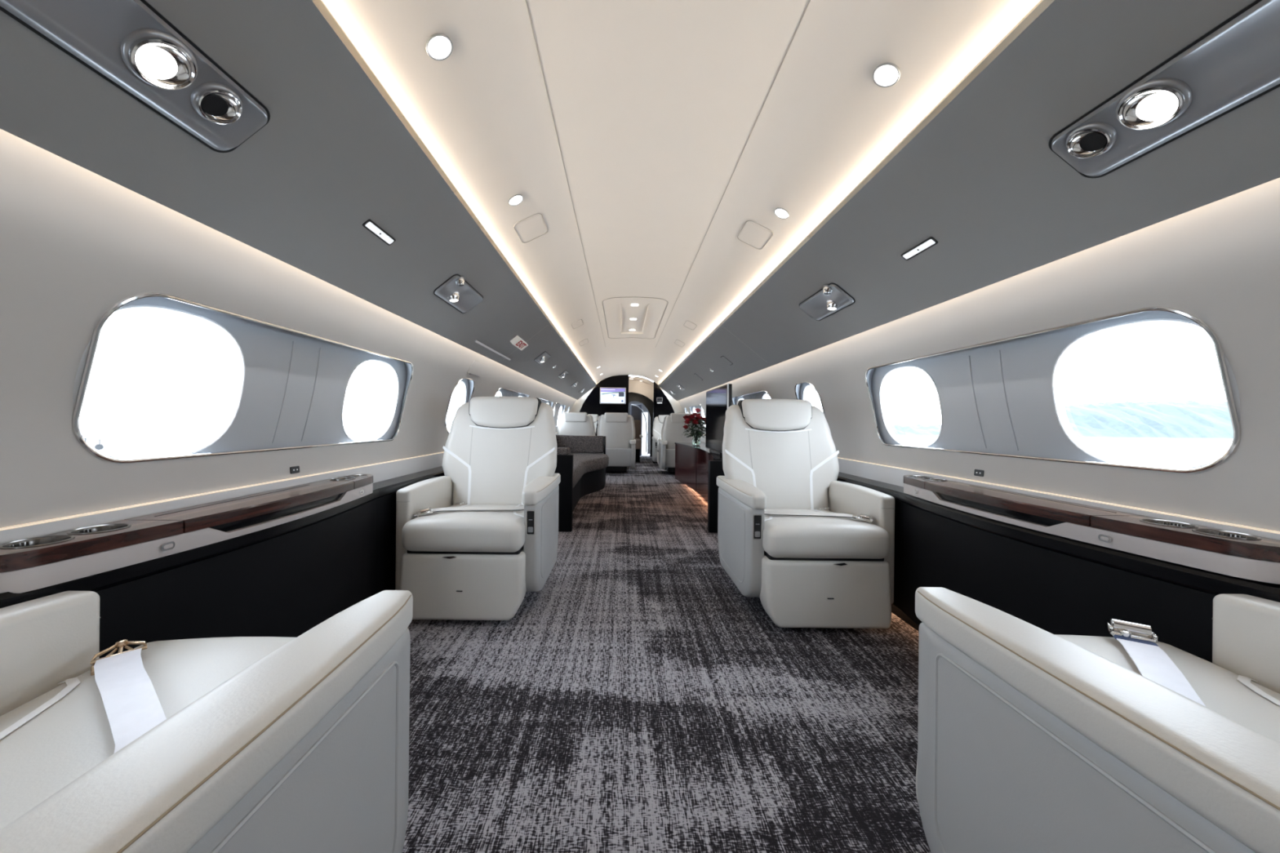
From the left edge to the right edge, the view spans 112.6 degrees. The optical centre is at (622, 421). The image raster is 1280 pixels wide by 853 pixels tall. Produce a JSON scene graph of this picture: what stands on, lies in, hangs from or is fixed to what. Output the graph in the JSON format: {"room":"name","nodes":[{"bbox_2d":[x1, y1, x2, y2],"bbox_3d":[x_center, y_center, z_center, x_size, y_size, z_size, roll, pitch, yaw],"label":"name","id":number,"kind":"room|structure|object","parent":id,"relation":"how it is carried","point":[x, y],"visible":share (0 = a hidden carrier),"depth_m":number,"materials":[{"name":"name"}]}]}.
{"room":"aircraft cabin","nodes":[
{"label":"aircraft cabin","id":0,"kind":"room"},
{"bbox_2d":[0,128,576,528],"bbox_3d":[-1.090,0.154,3.770,0.313,1.610,11.940,1,0,0],"label":"wall","id":1,"kind":"structure","parent":0,"point":[76,242],"depth_m":0.97,"materials":[{"name":"plastic"}]},
{"bbox_2d":[0,452,443,530],"bbox_3d":[-1.236,0.214,3.770,0.024,0.003,11.940,1,0,0],"label":"trim","id":2,"kind":"structure","parent":1,"relation":"attached to","point":[229,489],"depth_m":1.14,"materials":[{"name":"beige"}]},
{"bbox_2d":[71,292,413,463],"bbox_3d":[-1.222,-0.107,1.677,0.162,0.476,1.477,1,0,0],"label":"window","id":3,"kind":"structure","parent":1,"relation":"in","point":[290,387],"depth_m":1.51,"materials":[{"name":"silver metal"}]},
{"bbox_2d":[0,0,551,363],"bbox_3d":[-0.793,-0.644,0.634,0.429,0.349,5.668,1,0,0],"label":"panel","id":4,"kind":"object","parent":1,"relation":"attached to","point":[335,153],"visible":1,"depth_m":1.01,"materials":[{"name":"grey plastic"}]},
{"bbox_2d":[0,0,270,152],"bbox_3d":[-0.812,-0.620,0.682,0.116,0.094,0.495,1,0,0],"label":"light panel","id":5,"kind":"object","parent":4,"relation":"attached to","point":[131,45],"visible":1,"depth_m":0.73,"materials":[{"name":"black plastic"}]},
{"bbox_2d":[362,218,395,245],"bbox_3d":[-0.806,-0.625,1.417,0.027,0.022,0.156,1,0,0],"label":"emergency light","id":6,"kind":"object","parent":4,"relation":"attached to","point":[369,224],"visible":1,"depth_m":1.41,"materials":[{"name":"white plastic"}]},
{"bbox_2d":[365,222,393,244],"bbox_3d":[-0.806,-0.625,1.417,0.020,0.004,0.144,-38,0,0],"label":"diffuser","id":7,"kind":"object","parent":6,"relation":"attached to","point":[372,227],"depth_m":1.41,"materials":[{"name":"white plastic"}]},
{"bbox_2d":[433,274,483,313],"bbox_3d":[-0.800,-0.626,2.120,0.127,0.095,0.390,1,0,0],"label":"light panel","id":8,"kind":"object","parent":4,"relation":"attached to","point":[455,291],"visible":1,"depth_m":2.07,"materials":[{"name":"black plastic"}]},
{"bbox_2d":[474,339,511,360],"bbox_3d":[-0.943,-0.514,3.150,0.014,0.014,0.840,1,0,0],"label":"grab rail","id":9,"kind":"object","parent":4,"relation":"attached to","point":[475,340],"visible":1,"depth_m":3.07,"materials":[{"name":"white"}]},
{"bbox_2d":[510,335,528,350],"bbox_3d":[-0.805,-0.608,3.330,0.073,0.067,0.290,1,0,0],"label":"exit sign","id":10,"kind":"object","parent":4,"relation":"attached to","point":[517,341],"visible":1,"depth_m":3.26,"materials":[{"name":"white plastic"}]},
{"bbox_2d":[0,432,557,543],"bbox_3d":[-1.232,0.276,3.770,0.042,0.122,11.940,1,0,0],"label":"side ledge","id":11,"kind":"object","parent":1,"relation":"attached to","point":[384,471],"depth_m":1.25,"materials":[{"name":"white plastic"}]},
{"bbox_2d":[289,466,299,474],"bbox_3d":[-1.237,0.184,1.611,0.006,0.026,0.042,1,0,0],"label":"wall socket","id":12,"kind":"object","parent":1,"relation":"attached to","point":[295,469],"visible":1,"depth_m":1.61,"materials":[{"name":"black plastic"}]},
{"bbox_2d":[444,377,475,434],"bbox_3d":[-1.222,-0.107,3.180,0.162,0.476,0.450,1,0,0],"label":"window","id":13,"kind":"structure","parent":1,"relation":"in","point":[468,384],"depth_m":3.33,"materials":[{"name":"grey plastic"}]},
{"bbox_2d":[466,360,487,377],"bbox_3d":[-1.099,-0.393,3.230,0.055,0.104,0.300,1,0,0],"label":"panel","id":14,"kind":"object","parent":1,"relation":"attached to","point":[477,368],"visible":1,"depth_m":3.21,"materials":[{"name":"grey plastic"}]},
{"bbox_2d":[493,387,529,397],"bbox_3d":[-1.222,-0.107,4.615,0.162,0.476,1.430,1,0,0],"label":"window","id":15,"kind":"structure","parent":1,"relation":"in","point":[502,391],"depth_m":4.53,"materials":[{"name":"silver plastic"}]},
{"bbox_2d":[539,398,553,407],"bbox_3d":[-1.222,-0.107,6.460,0.162,0.476,1.380,1,0,0],"label":"window","id":16,"kind":"structure","parent":1,"relation":"in","point":[543,401],"depth_m":6.79,"materials":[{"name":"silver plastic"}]},
{"bbox_2d":[499,322,596,399],"bbox_3d":[-0.793,-0.644,6.485,0.429,0.349,6.030,1,0,0],"label":"panel","id":17,"kind":"object","parent":1,"relation":"attached to","point":[549,340],"visible":0.87,"depth_m":4.64,"materials":[{"name":"grey plastic"}]},
{"bbox_2d":[533,351,550,364],"bbox_3d":[-0.799,-0.630,4.260,0.116,0.094,0.330,1,0,0],"label":"light panel","id":18,"kind":"object","parent":17,"relation":"attached to","point":[544,357],"visible":1,"depth_m":4.21,"materials":[{"name":"black plastic"}]},
{"bbox_2d":[557,369,568,378],"bbox_3d":[-0.799,-0.630,5.760,0.116,0.094,0.330,1,0,0],"label":"light panel","id":19,"kind":"object","parent":17,"relation":"attached to","point":[566,372],"visible":1,"depth_m":5.71,"materials":[{"name":"black plastic"}]},
{"bbox_2d":[570,381,578,387],"bbox_3d":[-0.808,-0.624,7.210,0.116,0.094,0.330,1,0,0],"label":"light panel","id":20,"kind":"object","parent":17,"relation":"attached to","point":[575,383],"visible":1,"depth_m":7.13,"materials":[{"name":"black plastic"}]},
{"bbox_2d":[552,403,565,426],"bbox_3d":[-1.222,-0.107,7.980,0.162,0.476,1.420,1,0,0],"label":"window","id":21,"kind":"structure","parent":1,"relation":"in","point":[556,408],"depth_m":8.09,"materials":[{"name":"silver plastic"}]},
{"bbox_2d":[569,374,684,463],"bbox_3d":[0.099,-0.089,9.710,2.800,2.080,0.080,1,0,0],"label":"wall","id":22,"kind":"structure","parent":0,"point":[589,403],"depth_m":9.70,"materials":[{"name":"black paint"}]},
{"bbox_2d":[600,387,626,404],"bbox_3d":[-0.221,-0.577,9.671,0.590,0.370,0.048,1,0,0],"label":"wall screen","id":23,"kind":"object","parent":22,"relation":"attached to","point":[607,395],"visible":1,"depth_m":9.65,"materials":[{"name":"white glass"}]},
{"bbox_2d":[656,397,662,403],"bbox_3d":[0.838,-0.471,9.687,0.132,0.130,0.019,1,0,0],"label":"control panel","id":24,"kind":"object","parent":22,"relation":"attached to","point":[658,399],"visible":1,"depth_m":9.68,"materials":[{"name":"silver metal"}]},
{"bbox_2d":[628,401,650,453],"bbox_3d":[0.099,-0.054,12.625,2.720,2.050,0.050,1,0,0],"label":"door frame","id":25,"kind":"structure","parent":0,"point":[644,409],"depth_m":12.60,"materials":[{"name":"black plastic"}]},
{"bbox_2d":[628,379,653,401],"bbox_3d":[0.475,-0.710,10.630,0.780,0.630,0.060,1,0,0],"label":"wall","id":26,"kind":"structure","parent":0,"point":[634,386],"depth_m":10.60,"materials":[{"name":"beige plastic"}]},
{"bbox_2d":[402,453,930,852],"bbox_3d":[0.088,0.971,5.500,2.720,0.040,15.400,1,0,0],"label":"floor","id":27,"kind":"structure","parent":0,"point":[637,700],"depth_m":1.38,"materials":[{"name":"carpet"}]},
{"bbox_2d":[0,590,413,852],"bbox_3d":[-0.738,0.383,0.443,0.708,1.079,0.983,1,0,0],"label":"swivel armchair","id":28,"kind":"object","parent":27,"relation":"on","point":[300,744],"visible":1,"depth_m":0.60,"materials":[{"name":"beige leather"}]},
{"bbox_2d":[0,636,296,830],"bbox_3d":[-0.748,0.530,0.642,0.558,0.159,0.582,1,0,0],"label":"seat cushion","id":29,"kind":"object","parent":28,"relation":"on","point":[60,720],"depth_m":0.69,"materials":[{"name":"beige leather"}]},
{"bbox_2d":[0,466,444,658],"bbox_3d":[-1.137,0.620,0.690,0.180,0.636,5.780,1,0,0],"label":"wall panel","id":30,"kind":"object","parent":27,"relation":"on","point":[286,580],"visible":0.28,"depth_m":1.25,"materials":[{"name":"black paint"}]},
{"bbox_2d":[0,473,373,593],"bbox_3d":[-1.120,0.275,1.325,0.165,0.077,1.200,1,0,0],"label":"ledge","id":31,"kind":"object","parent":30,"relation":"on","point":[30,564],"visible":1,"depth_m":0.99,"materials":[{"name":"brown wood"}]},
{"bbox_2d":[395,395,560,620],"bbox_3d":[-0.736,0.383,2.382,0.706,1.079,0.879,1,0,0],"label":"swivel armchair","id":32,"kind":"object","parent":27,"relation":"on","point":[472,540],"visible":0.98,"depth_m":2.07,"materials":[{"name":"beige leather"}]},
{"bbox_2d":[401,504,525,552],"bbox_3d":[-0.745,0.530,2.233,0.558,0.159,0.582,1,0,0],"label":"seat cushion","id":33,"kind":"object","parent":32,"relation":"on","point":[443,528],"depth_m":1.96,"materials":[{"name":"beige leather"}]},
{"bbox_2d":[554,454,573,532],"bbox_3d":[-0.810,0.614,3.670,0.757,0.655,0.060,1,0,0],"label":"divider","id":34,"kind":"object","parent":27,"relation":"on","point":[564,468],"visible":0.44,"depth_m":3.64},
{"bbox_2d":[557,412,596,453],"bbox_3d":[-0.829,0.382,7.893,0.706,1.079,0.879,1,0,0],"label":"swivel armchair","id":35,"kind":"object","parent":27,"relation":"on","point":[576,424],"visible":0.38,"depth_m":7.55,"materials":[{"name":"beige leather"}]},
{"bbox_2d":[555,435,608,510],"bbox_3d":[-0.706,0.548,5.190,1.004,0.790,2.940,1,0,0],"label":"sofa","id":36,"kind":"object","parent":27,"relation":"on","point":[588,469],"visible":0.27,"depth_m":5.80,"materials":[{"name":"grey fabric"}]},
{"bbox_2d":[556,447,571,454],"bbox_3d":[-0.635,0.288,3.800,0.340,0.110,0.160,1,0,0],"label":"cushion","id":37,"kind":"object","parent":36,"relation":"on","point":[560,451],"depth_m":3.73,"materials":[{"name":"fabric"}]},
{"bbox_2d":[571,453,608,488],"bbox_3d":[-0.706,0.573,5.150,1.004,0.160,2.820,1,0,0],"label":"seat cushion","id":38,"kind":"object","parent":36,"relation":"on","point":[584,464],"depth_m":5.57,"materials":[{"name":"fabric"}]},
{"bbox_2d":[588,413,599,432],"bbox_3d":[-0.759,0.383,9.257,0.706,1.079,0.879,1,0,0],"label":"swivel armchair","id":39,"kind":"object","parent":27,"relation":"on","point":[595,417],"visible":0.12,"depth_m":9.49,"materials":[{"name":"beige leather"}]},
{"bbox_2d":[596,412,635,472],"bbox_3d":[-0.109,0.389,7.853,0.706,1.079,0.879,1,0,0],"label":"swivel armchair","id":40,"kind":"object","parent":27,"relation":"on","point":[619,428],"visible":0.74,"depth_m":7.57,"materials":[{"name":"beige leather"}]},
{"bbox_2d":[633,420,643,462],"bbox_3d":[0.296,0.463,10.110,0.345,0.980,0.540,1,0,0],"label":"seat","id":41,"kind":"object","parent":27,"relation":"on","point":[637,423],"visible":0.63,"depth_m":9.94,"materials":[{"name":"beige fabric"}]},
{"bbox_2d":[635,438,641,448],"bbox_3d":[0.282,0.533,10.110,0.320,0.240,0.500,1,0,0],"label":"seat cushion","id":42,"kind":"object","parent":41,"relation":"on","point":[638,442],"depth_m":9.86,"materials":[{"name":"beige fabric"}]},
{"bbox_2d":[628,392,653,456],"bbox_3d":[0.398,0.004,11.760,1.200,1.900,0.320,1,0,0],"label":"door","id":43,"kind":"structure","parent":27,"relation":"on","point":[636,409],"depth_m":11.69,"materials":[{"name":"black plastic"}]},
{"bbox_2d":[652,414,668,464],"bbox_3d":[0.997,0.401,9.227,0.706,1.079,0.879,1,0,0],"label":"swivel armchair","id":44,"kind":"object","parent":27,"relation":"on","point":[658,420],"visible":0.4,"depth_m":9.39,"materials":[{"name":"beige leather"}]},
{"bbox_2d":[657,413,699,473],"bbox_3d":[1.017,0.401,7.793,0.706,1.079,0.879,1,0,0],"label":"swivel armchair","id":45,"kind":"object","parent":27,"relation":"on","point":[671,431],"visible":0.58,"depth_m":7.49,"materials":[{"name":"beige leather"}]},
{"bbox_2d":[674,442,722,502],"bbox_3d":[1.088,0.650,5.250,0.586,0.622,2.980,1,0,0],"label":"credenza","id":46,"kind":"object","parent":27,"relation":"on","point":[691,462],"visible":0.38,"depth_m":5.66,"materials":[{"name":"brown wood"}]},
{"bbox_2d":[691,435,700,445],"bbox_3d":[1.025,0.271,5.950,0.124,0.135,0.124,1,0,0],"label":"glass vase","id":47,"kind":"object","parent":46,"relation":"on","point":[695,441],"visible":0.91,"depth_m":5.90,"materials":[{"name":"white"}]},
{"bbox_2d":[680,408,706,437],"bbox_3d":[1.007,0.063,5.944,0.444,0.493,0.452,1,0,-4],"label":"flower bouquet","id":48,"kind":"object","parent":47,"relation":"in","point":[690,419],"visible":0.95,"depth_m":5.88,"materials":[{"name":"red plant"}]},
{"bbox_2d":[705,383,732,455],"bbox_3d":[0.988,-0.004,4.397,0.080,0.683,1.006,1,0,0],"label":"television","id":49,"kind":"object","parent":46,"relation":"on","point":[718,399],"visible":0.74,"depth_m":4.31,"materials":[{"name":"black plastic"}]},
{"bbox_2d":[707,460,724,533],"bbox_3d":[1.059,0.654,3.700,0.625,0.615,0.080,1,0,0],"label":"divider","id":50,"kind":"object","parent":27,"relation":"on","point":[715,469],"visible":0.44,"depth_m":3.66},
{"bbox_2d":[716,398,895,628],"bbox_3d":[0.930,0.400,2.342,0.706,1.079,0.879,1,0,0],"label":"swivel armchair","id":51,"kind":"object","parent":27,"relation":"on","point":[816,549],"visible":1,"depth_m":2.03,"materials":[{"name":"beige leather"}]},
{"bbox_2d":[762,508,890,559],"bbox_3d":[0.935,0.547,2.193,0.558,0.159,0.582,1,0,0],"label":"seat cushion","id":52,"kind":"object","parent":51,"relation":"on","point":[787,533],"depth_m":1.92,"materials":[{"name":"beige leather"}]},
{"bbox_2d":[836,471,1279,662],"bbox_3d":[1.319,0.646,0.710,0.180,0.636,5.820,1,0,0],"label":"wall panel","id":53,"kind":"object","parent":27,"relation":"on","point":[1055,584],"visible":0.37,"depth_m":1.25,"materials":[{"name":"black paint"}]},
{"bbox_2d":[903,475,1279,584],"bbox_3d":[1.311,0.288,1.420,0.165,0.077,1.170,1,0,0],"label":"ledge","id":54,"kind":"object","parent":53,"relation":"on","point":[1236,554],"visible":1,"depth_m":1.09,"materials":[{"name":"brown wood"}]},
{"bbox_2d":[915,586,1279,852],"bbox_3d":[0.932,0.400,0.488,0.708,1.079,0.983,1,0,0],"label":"swivel armchair","id":55,"kind":"object","parent":27,"relation":"on","point":[1031,739],"visible":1,"depth_m":0.62,"materials":[{"name":"beige leather"}]},
{"bbox_2d":[1053,634,1279,743],"bbox_3d":[0.938,0.547,0.687,0.558,0.159,0.582,1,0,0],"label":"seat cushion","id":56,"kind":"object","parent":55,"relation":"on","point":[1244,690],"depth_m":0.80,"materials":[{"name":"beige leather"}]},
{"bbox_3d":[-0.533,0.589,8.550,1.250,0.710,0.340,1,0,0],"label":"dining table","id":57,"kind":"object","parent":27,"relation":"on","visible":0},
{"bbox_2d":[595,420,598,432],"bbox_3d":[-0.503,0.106,8.500,0.060,0.255,0.060,1,0,0],"label":"bottle","id":58,"kind":"object","parent":57,"relation":"on","point":[597,424],"visible":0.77,"depth_m":8.48,"materials":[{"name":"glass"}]},
{"bbox_2d":[322,0,1039,383],"bbox_3d":[0.107,-0.894,3.770,1.680,0.310,11.940,1,0,0],"label":"ceiling","id":59,"kind":"structure","parent":0,"point":[655,104],"depth_m":1.38,"materials":[{"name":"beige plastic"}]},
{"bbox_2d":[425,33,453,60],"bbox_3d":[-0.460,-0.938,1.070,0.063,0.036,0.068,1,0,5],"label":"recessed light","id":60,"kind":"object","parent":59,"relation":"in","point":[440,46],"visible":1,"depth_m":1.07,"materials":[{"name":"white glass"}]},
{"bbox_2d":[508,194,523,205],"bbox_3d":[-0.455,-0.941,1.815,0.063,0.035,0.068,1,0,-5],"label":"recessed light","id":61,"kind":"object","parent":59,"relation":"in","point":[517,199],"visible":1,"depth_m":1.81,"materials":[{"name":"white glass"}]},
{"bbox_2d":[513,213,547,243],"bbox_3d":[-0.447,-0.944,2.092,0.134,0.067,0.218,1,0,0],"label":"ceiling hatch","id":62,"kind":"object","parent":59,"relation":"attached to","point":[535,226],"visible":1,"depth_m":2.08,"materials":[{"name":"beige plastic"}]},
{"bbox_2d":[525,0,605,346],"bbox_3d":[-0.235,-1.024,1.850,0.003,0.003,8.100,1,0,0],"label":"trim","id":63,"kind":"structure","parent":59,"relation":"attached to","point":[526,0],"depth_m":1.45,"materials":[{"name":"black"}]},
{"bbox_2d":[570,319,583,328],"bbox_3d":[-0.442,-0.947,4.165,0.104,0.052,0.234,1,0,0],"label":"ceiling hatch","id":64,"kind":"object","parent":59,"relation":"attached to","point":[578,323],"visible":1,"depth_m":4.16,"materials":[{"name":"beige plastic"}]},
{"bbox_2d":[578,338,588,346],"bbox_3d":[-0.462,-0.937,5.075,0.104,0.053,0.254,1,0,0],"label":"ceiling hatch","id":65,"kind":"object","parent":59,"relation":"attached to","point":[585,340],"visible":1,"depth_m":5.08,"materials":[{"name":"beige plastic"}]},
{"bbox_2d":[601,297,668,338],"bbox_3d":[0.109,-1.035,4.475,0.578,0.035,1.758,1,0,0],"label":"ceiling access panel","id":66,"kind":"object","parent":59,"relation":"attached to","point":[625,317],"visible":1,"depth_m":4.22,"materials":[{"name":"beige plastic"}]},
{"bbox_2d":[674,339,684,346],"bbox_3d":[0.678,-0.925,5.075,0.104,0.053,0.254,1,0,0],"label":"ceiling hatch","id":67,"kind":"object","parent":59,"relation":"attached to","point":[677,342],"visible":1,"depth_m":5.07,"materials":[{"name":"beige plastic"}]},
{"bbox_2d":[683,320,697,329],"bbox_3d":[0.658,-0.935,4.165,0.104,0.052,0.234,1,0,0],"label":"ceiling hatch","id":68,"kind":"object","parent":59,"relation":"attached to","point":[688,324],"visible":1,"depth_m":4.16,"materials":[{"name":"beige plastic"}]},
{"bbox_2d":[655,0,810,346],"bbox_3d":[0.453,-1.017,1.850,0.003,0.003,8.100,1,0,0],"label":"trim","id":69,"kind":"structure","parent":59,"relation":"attached to","point":[809,0],"depth_m":1.43,"materials":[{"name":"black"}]},
{"bbox_2d":[737,220,773,249],"bbox_3d":[0.663,-0.932,2.143,0.134,0.067,0.218,1,0,0],"label":"ceiling hatch","id":70,"kind":"object","parent":59,"relation":"attached to","point":[751,233],"visible":1,"depth_m":2.14,"materials":[{"name":"beige plastic"}]},
{"bbox_2d":[773,207,789,218],"bbox_3d":[0.699,-0.914,1.875,0.063,0.036,0.068,1,0,5],"label":"recessed light","id":71,"kind":"object","parent":59,"relation":"in","point":[782,213],"visible":1,"depth_m":1.87,"materials":[{"name":"white glass"}]},
{"bbox_2d":[872,62,900,87],"bbox_3d":[0.697,-0.915,1.128,0.063,0.036,0.068,1,0,5],"label":"recessed light","id":72,"kind":"object","parent":59,"relation":"in","point":[886,74],"visible":1,"depth_m":1.13,"materials":[{"name":"white glass"}]},
{"bbox_2d":[678,177,1279,531],"bbox_3d":[1.283,0.178,3.770,0.313,1.610,11.940,1,0,0],"label":"wall","id":73,"kind":"structure","parent":0,"point":[1217,263],"depth_m":1.12,"materials":[{"name":"plastic"}]},
{"bbox_2d":[688,404,706,426],"bbox_3d":[1.419,-0.079,8.010,0.162,0.476,1.420,1,0,0],"label":"window","id":74,"kind":"structure","parent":73,"relation":"in","point":[691,408],"depth_m":7.90,"materials":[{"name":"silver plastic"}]},
{"bbox_2d":[657,323,771,400],"bbox_3d":[1.002,-0.625,6.485,0.429,0.349,6.030,1,0,0],"label":"panel","id":75,"kind":"object","parent":73,"relation":"attached to","point":[720,342],"visible":0.87,"depth_m":4.60,"materials":[{"name":"grey plastic"}]},
{"bbox_2d":[676,383,684,390],"bbox_3d":[1.025,-0.598,7.510,0.116,0.094,0.330,1,0,0],"label":"light panel","id":76,"kind":"object","parent":75,"relation":"attached to","point":[678,385],"visible":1,"depth_m":7.47,"materials":[{"name":"black plastic"}]},
{"bbox_2d":[720,355,733,365],"bbox_3d":[1.026,-0.598,4.210,0.103,0.083,0.120,1,0,0],"label":"air vent","id":77,"kind":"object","parent":75,"relation":"attached to","point":[722,357],"depth_m":4.20,"materials":[{"name":"black plastic"}]},
{"bbox_2d":[732,390,771,404],"bbox_3d":[1.419,-0.079,4.645,0.162,0.476,1.430,1,0,0],"label":"window","id":78,"kind":"structure","parent":73,"relation":"in","point":[761,394],"depth_m":4.62,"materials":[{"name":"silver metal"}]},
{"bbox_2d":[795,381,826,418],"bbox_3d":[1.419,-0.079,3.210,0.162,0.476,0.450,1,0,0],"label":"window","id":79,"kind":"structure","parent":73,"relation":"in","point":[801,388],"depth_m":3.34,"materials":[{"name":"silver metal"}]},
{"bbox_2d":[973,469,984,476],"bbox_3d":[1.430,0.208,1.712,0.006,0.026,0.042,1,0,0],"label":"wall socket","id":80,"kind":"object","parent":73,"relation":"attached to","point":[977,472],"visible":1,"depth_m":1.71,"materials":[{"name":"black plastic"}]},
{"bbox_2d":[699,435,1279,540],"bbox_3d":[1.422,0.304,3.770,0.042,0.122,11.940,1,0,0],"label":"side ledge","id":81,"kind":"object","parent":73,"relation":"attached to","point":[890,475],"depth_m":1.57,"materials":[{"name":"white plastic"}]},
{"bbox_2d":[720,0,1279,365],"bbox_3d":[1.002,-0.625,0.634,0.429,0.349,5.668,1,0,0],"label":"panel","id":82,"kind":"object","parent":73,"relation":"attached to","point":[980,175],"visible":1,"depth_m":1.06,"materials":[{"name":"grey plastic"}]},
{"bbox_2d":[799,282,855,320],"bbox_3d":[1.019,-0.599,2.165,0.129,0.097,0.400,1,0,0],"label":"light panel","id":83,"kind":"object","parent":82,"relation":"attached to","point":[832,298],"visible":1,"depth_m":2.12,"materials":[{"name":"black plastic"}]},
{"bbox_2d":[901,236,937,260],"bbox_3d":[1.026,-0.597,1.480,0.027,0.022,0.156,1,0,0],"label":"emergency light","id":84,"kind":"object","parent":82,"relation":"attached to","point":[931,242],"visible":1,"depth_m":1.47,"materials":[{"name":"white plastic"}]},
{"bbox_2d":[1048,0,1279,177],"bbox_3d":[1.025,-0.598,0.720,0.116,0.094,0.530,1,0,0],"label":"light panel","id":85,"kind":"object","parent":82,"relation":"attached to","point":[1235,63],"visible":1,"depth_m":0.77,"materials":[{"name":"silver plastic"}]},
{"bbox_2d":[865,306,1240,473],"bbox_3d":[1.419,-0.079,1.706,0.162,0.476,1.477,1,0,0],"label":"window","id":86,"kind":"structure","parent":73,"relation":"in","point":[1003,397],"depth_m":1.55,"materials":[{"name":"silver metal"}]},
{"bbox_2d":[837,457,1279,533],"bbox_3d":[1.427,0.241,3.770,0.024,0.003,11.940,1,0,0],"label":"trim","id":87,"kind":"structure","parent":73,"relation":"attached to","point":[1120,505],"depth_m":1.24,"materials":[{"name":"beige"}]},
{"label":"outside","id":88,"kind":"structure","parent":0,"visible":0},
{"bbox_2d":[79,417,1232,466],"bbox_3d":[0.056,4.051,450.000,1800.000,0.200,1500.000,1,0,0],"label":"ground","id":89,"kind":"structure","parent":88,"point":[160,437],"depth_m":85.97,"materials":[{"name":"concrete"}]},
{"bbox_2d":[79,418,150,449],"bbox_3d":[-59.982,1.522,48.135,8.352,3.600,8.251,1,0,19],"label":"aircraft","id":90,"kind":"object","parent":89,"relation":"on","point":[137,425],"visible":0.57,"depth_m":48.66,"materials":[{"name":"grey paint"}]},
{"bbox_2d":[890,400,1233,439],"bbox_3d":[204.129,-1.905,180.000,252.000,16.985,60.000,1,0,0],"label":"sea","id":91,"kind":"structure","parent":89,"relation":"on","point":[1188,419],"depth_m":160.62,"materials":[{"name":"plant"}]},
{"bbox_3d":[0.068,-0.039,10.675,0.060,1.980,1.850,1,0,0],"label":"wall","id":92,"kind":"structure","parent":0,"visible":0},
{"bbox_2d":[628,376,653,387],"bbox_3d":[0.107,-0.854,10.680,1.600,0.360,1.840,1,0,0],"label":"trim","id":93,"kind":"structure","parent":92,"relation":"attached to","point":[636,378],"depth_m":10.19,"materials":[{"name":"beige plastic"}]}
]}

